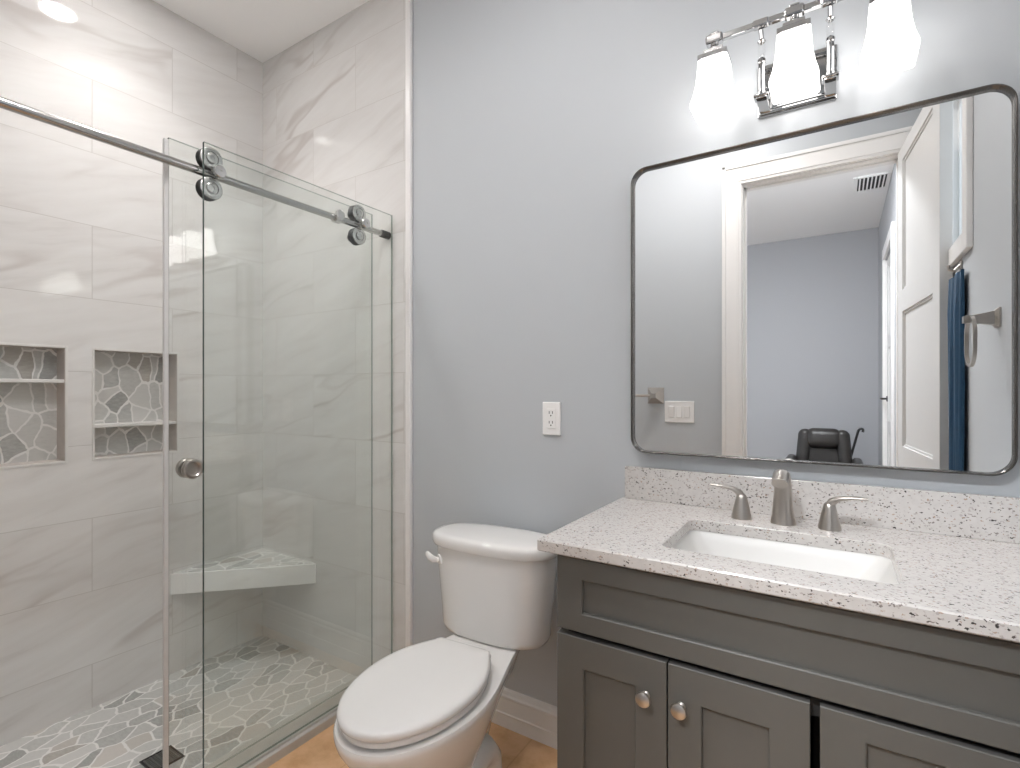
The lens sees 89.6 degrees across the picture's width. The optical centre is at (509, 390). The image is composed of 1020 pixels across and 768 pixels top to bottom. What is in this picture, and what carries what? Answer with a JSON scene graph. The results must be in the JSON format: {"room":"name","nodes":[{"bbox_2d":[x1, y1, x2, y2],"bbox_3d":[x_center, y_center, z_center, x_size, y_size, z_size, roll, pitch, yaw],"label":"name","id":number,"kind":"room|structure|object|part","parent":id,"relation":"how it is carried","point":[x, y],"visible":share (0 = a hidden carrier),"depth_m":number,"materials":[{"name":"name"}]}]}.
{"room":"bathroom","nodes":[
{"label":"bathroom","id":0,"kind":"room"},
{"bbox_2d":[0,0,262,746],"bbox_3d":[-1.840,-0.220,2.020,0.140,3.030,1.753,0,0,33],"label":"wall","id":1,"kind":"structure","parent":0,"point":[81,217],"depth_m":2.18,"materials":[{"name":"tile"}]},
{"bbox_2d":[0,342,67,468],"bbox_3d":[-1.876,0.055,1.918,0.095,0.462,0.330,0,0,33],"label":"shower niche","id":2,"kind":"object","parent":1,"relation":"attached to","point":[33,377],"visible":1,"depth_m":2.00,"materials":[{"name":"stone"}]},
{"bbox_2d":[0,379,63,382],"bbox_3d":[-1.875,-0.037,1.917,0.081,0.014,0.312,0,0,33],"label":"shelf","id":3,"kind":"object","parent":2,"relation":"attached to","point":[1,380],"depth_m":1.94,"materials":[{"name":"stone"}]},
{"bbox_2d":[92,348,178,460],"bbox_3d":[-1.657,0.055,2.261,0.095,0.462,0.329,0,0,33],"label":"shower niche","id":4,"kind":"object","parent":1,"relation":"attached to","point":[127,385],"visible":0.84,"depth_m":2.28,"materials":[{"name":"stone"}]},
{"bbox_2d":[95,421,175,427],"bbox_3d":[-1.656,0.147,2.260,0.081,0.014,0.311,0,0,33],"label":"shelf","id":5,"kind":"object","parent":4,"relation":"attached to","point":[98,424],"depth_m":2.25,"materials":[{"name":"stone"}]},
{"bbox_2d":[0,635,356,767],"bbox_3d":[-1.380,1.325,1.860,1.008,0.060,1.750,0,0,33],"label":"floor","id":6,"kind":"structure","parent":0,"point":[252,686],"depth_m":2.06,"materials":[{"name":"stone"}]},
{"bbox_2d":[139,745,184,767],"bbox_3d":[-1.221,1.294,1.803,0.100,0.004,0.100,0,0,33],"label":"shower drain","id":7,"kind":"object","parent":6,"relation":"on","point":[155,760],"visible":0.8,"depth_m":1.80,"materials":[{"name":"metal"}]},
{"bbox_2d":[204,676,357,767],"bbox_3d":[-0.979,1.264,1.538,0.135,0.122,1.638,0,0,33],"label":"curb","id":8,"kind":"object","parent":6,"relation":"on","point":[265,749],"depth_m":1.80,"materials":[{"name":"white tile"}]},
{"bbox_2d":[153,0,368,62],"bbox_3d":[-0.524,-1.785,1.275,3.280,0.100,1.915,0,0,33],"label":"ceiling","id":9,"kind":"structure","parent":0,"point":[261,29],"depth_m":2.40,"materials":[{"name":"white paint"}]},
{"bbox_2d":[268,722,556,767],"bbox_3d":[-0.060,1.293,0.949,2.047,0.100,1.865,0,0,33],"label":"floor","id":10,"kind":"structure","parent":0,"point":[518,750],"depth_m":1.76,"materials":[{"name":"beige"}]},
{"bbox_2d":[333,523,557,767],"bbox_3d":[-0.185,0.864,1.516,0.478,0.758,0.777,0,0,29],"label":"toilet","id":11,"kind":"object","parent":10,"relation":"on","point":[431,703],"visible":0.95,"depth_m":1.49,"materials":[{"name":"white ceramic"}]},
{"bbox_3d":[-0.251,0.790,1.385,0.338,0.027,0.472,0,0,29],"label":"lid","id":12,"kind":"part","parent":11,"relation":"part of","materials":[{"name":"white plastic"}]},
{"bbox_3d":[-0.250,0.814,1.387,0.328,0.017,0.457,0,0,29],"label":"seat","id":13,"kind":"part","parent":11,"relation":"part of","materials":[{"name":"white plastic"}]},
{"bbox_3d":[-0.259,0.583,1.785,0.083,0.041,0.042,0,0,7],"label":"flush lever","id":14,"kind":"part","parent":11,"relation":"part of","materials":[{"name":"white plastic"}]},
{"bbox_3d":[-0.051,0.509,1.752,0.470,0.049,0.234,0,0,29],"label":"tank lid","id":15,"kind":"part","parent":11,"relation":"part of","materials":[{"name":"white ceramic"}]},
{"bbox_3d":[-0.051,0.681,1.753,0.438,0.293,0.208,0,0,29],"label":"tank","id":16,"kind":"part","parent":11,"relation":"part of","materials":[{"name":"white ceramic"}]},
{"bbox_2d":[557,554,1019,767],"bbox_3d":[0.625,0.809,1.159,0.898,0.868,0.570,0,0,33],"label":"vanity cabinet","id":17,"kind":"object","parent":10,"relation":"on","point":[654,670],"visible":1,"depth_m":0.97,"materials":[{"name":"grey paint"}]},
{"bbox_3d":[0.219,0.842,1.125,0.250,0.572,0.020,0,0,33],"label":"door","id":18,"kind":"part","parent":17,"relation":"part of","materials":[{"name":"grey paint"}]},
{"bbox_3d":[0.276,0.635,1.060,0.032,0.032,0.028,0,0,33],"label":"knob","id":19,"kind":"part","parent":17,"relation":"part of","materials":[{"name":"silver metal"}]},
{"bbox_3d":[0.337,0.635,1.022,0.032,0.032,0.028,0,0,33],"label":"knob","id":20,"kind":"part","parent":17,"relation":"part of","materials":[{"name":"silver metal"}]},
{"bbox_3d":[0.433,0.842,0.988,0.250,0.572,0.020,0,0,33],"label":"door","id":21,"kind":"part","parent":17,"relation":"part of","materials":[{"name":"grey paint"}]},
{"bbox_2d":[537,497,1019,642],"bbox_3d":[0.614,0.357,1.171,0.948,0.028,0.563,0,0,33],"label":"countertop","id":22,"kind":"structure","parent":17,"relation":"on","point":[961,584],"depth_m":1.04,"materials":[{"name":"stone"}]},
{"bbox_2d":[671,530,898,583],"bbox_3d":[0.588,0.443,1.138,0.480,0.144,0.338,0,0,33],"label":"sink","id":23,"kind":"object","parent":22,"relation":"in","point":[876,568],"visible":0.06,"depth_m":1.24,"materials":[{"name":"white ceramic"}]},
{"bbox_2d":[710,469,867,531],"bbox_3d":[0.690,0.270,1.300,0.359,0.145,0.128,0,0,33],"label":"faucet","id":24,"kind":"object","parent":22,"relation":"on","point":[782,514],"visible":1,"depth_m":1.30,"materials":[{"name":"silver metal"}]},
{"bbox_3d":[0.601,0.299,1.396,0.104,0.088,0.051,0,0,33],"label":"handle","id":25,"kind":"part","parent":24,"relation":"part of","materials":[{"name":"silver metal"}]},
{"bbox_3d":[0.688,0.270,1.300,0.061,0.145,0.128,0,0,33],"label":"spout","id":26,"kind":"part","parent":24,"relation":"part of","materials":[{"name":"silver metal"}]},
{"bbox_3d":[0.815,0.299,1.259,0.104,0.088,0.051,0,0,33],"label":"handle","id":27,"kind":"part","parent":24,"relation":"part of","materials":[{"name":"silver metal"}]},
{"bbox_3d":[0.711,0.640,0.811,0.379,0.169,0.020,0,0,33],"label":"drawer","id":28,"kind":"part","parent":17,"relation":"part of","materials":[{"name":"grey paint"}]},
{"bbox_2d":[263,0,1019,706],"bbox_3d":[-0.026,-0.220,1.980,3.200,3.031,0.132,0,0,33],"label":"wall","id":29,"kind":"structure","parent":0,"point":[534,121],"depth_m":1.98,"materials":[{"name":"grey paint"}]},
{"bbox_2d":[0,97,390,239],"bbox_3d":[-0.957,-0.673,1.524,0.064,0.048,1.638,0,0,33],"label":"shower rail","id":30,"kind":"object","parent":29,"relation":"attached to","point":[218,172],"visible":1,"depth_m":1.50,"materials":[{"name":"silver metal"}]},
{"bbox_2d":[163,138,365,767],"bbox_3d":[-0.792,0.224,1.837,0.076,1.946,0.800,0,0,33],"label":"shower door","id":31,"kind":"structure","parent":30,"relation":"hanging from","point":[189,468],"depth_m":1.51,"materials":[{"name":"clear glass"}]},
{"bbox_3d":[-0.991,0.237,1.577,0.022,0.062,0.062,0,0,33],"label":"pull knob","id":32,"kind":"part","parent":31,"relation":"part of","materials":[{"name":"silver metal"}]},
{"bbox_3d":[-0.964,0.237,1.559,0.022,0.062,0.062,0,0,33],"label":"pull knob","id":33,"kind":"part","parent":31,"relation":"part of","materials":[{"name":"silver metal"}]},
{"bbox_2d":[379,230,390,239],"bbox_3d":[-0.538,-0.669,2.201,0.033,0.033,0.046,0,0,33],"label":"socket","id":34,"kind":"object","parent":30,"relation":"attached to","point":[384,234],"depth_m":2.19,"materials":[{"name":"metal"}]},
{"bbox_2d":[203,142,203,767],"bbox_3d":[-0.715,0.226,1.872,0.010,1.950,0.774,0,0,33],"label":"glass panel","id":35,"kind":"object","parent":29,"relation":"attached to","point":[203,142],"visible":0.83,"depth_m":1.55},
{"bbox_2d":[170,548,315,594],"bbox_3d":[-1.244,0.882,2.414,0.440,0.096,0.447,0,0,33],"label":"shower bench","id":36,"kind":"object","parent":29,"relation":"attached to","point":[262,567],"visible":1,"depth_m":2.43,"materials":[{"name":"white stone"}]},
{"bbox_2d":[405,0,412,647],"bbox_3d":[-0.424,-0.246,2.159,0.028,2.978,0.018,0,0,33],"label":"trim","id":37,"kind":"structure","parent":29,"relation":"attached to","point":[408,3],"depth_m":2.15,"materials":[{"name":"white paint"}]},
{"bbox_2d":[491,687,556,748],"bbox_3d":[-0.009,1.173,1.895,0.956,0.139,0.016,0,0,33],"label":"baseboard","id":38,"kind":"structure","parent":29,"relation":"attached to","point":[535,719],"depth_m":1.84,"materials":[{"name":"white paint"}]},
{"bbox_2d":[543,402,560,435],"bbox_3d":[0.145,0.098,1.800,0.071,0.116,0.010,0,0,33],"label":"wall outlet","id":39,"kind":"object","parent":29,"relation":"attached to","point":[551,410],"visible":1,"depth_m":1.79,"materials":[{"name":"white plastic"}]},
{"bbox_2d":[547,409,554,427],"bbox_3d":[0.144,0.098,1.798,0.034,0.068,0.004,0,0,33],"label":"receptacle","id":40,"kind":"object","parent":39,"relation":"attached to","point":[550,412],"depth_m":1.80,"materials":[{"name":"white plastic"}]},
{"bbox_2d":[690,0,920,123],"bbox_3d":[0.733,-0.860,1.318,0.486,0.209,0.187,0,0,33],"label":"vanity light","id":41,"kind":"object","parent":29,"relation":"attached to","point":[799,76],"visible":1,"depth_m":1.27,"materials":[{"name":"white glass"}]},
{"bbox_3d":[0.552,-0.820,1.387,0.108,0.130,0.108,0,0,33],"label":"lamp shade","id":42,"kind":"part","parent":41,"relation":"part of","materials":[{"name":"white glass"}]},
{"bbox_3d":[0.712,-0.820,1.285,0.108,0.130,0.108,0,0,33],"label":"lamp shade","id":43,"kind":"part","parent":41,"relation":"part of","materials":[{"name":"white glass"}]},
{"bbox_3d":[0.871,-0.820,1.183,0.108,0.130,0.108,0,0,33],"label":"lamp shade","id":44,"kind":"part","parent":41,"relation":"part of","materials":[{"name":"white glass"}]},
{"bbox_2d":[625,466,1019,543],"bbox_3d":[0.766,0.292,1.397,0.936,0.102,0.018,0,0,33],"label":"backsplash","id":45,"kind":"structure","parent":29,"relation":"attached to","point":[967,515],"depth_m":1.31,"materials":[{"name":"stone"}]},
{"bbox_2d":[631,84,1017,475],"bbox_3d":[0.761,-0.250,1.389,0.885,0.886,0.038,0,0,33],"label":"wall mirror","id":46,"kind":"object","parent":29,"relation":"attached to","point":[844,292],"visible":1,"depth_m":1.33,"materials":[{"name":"silver metal"}]}
]}

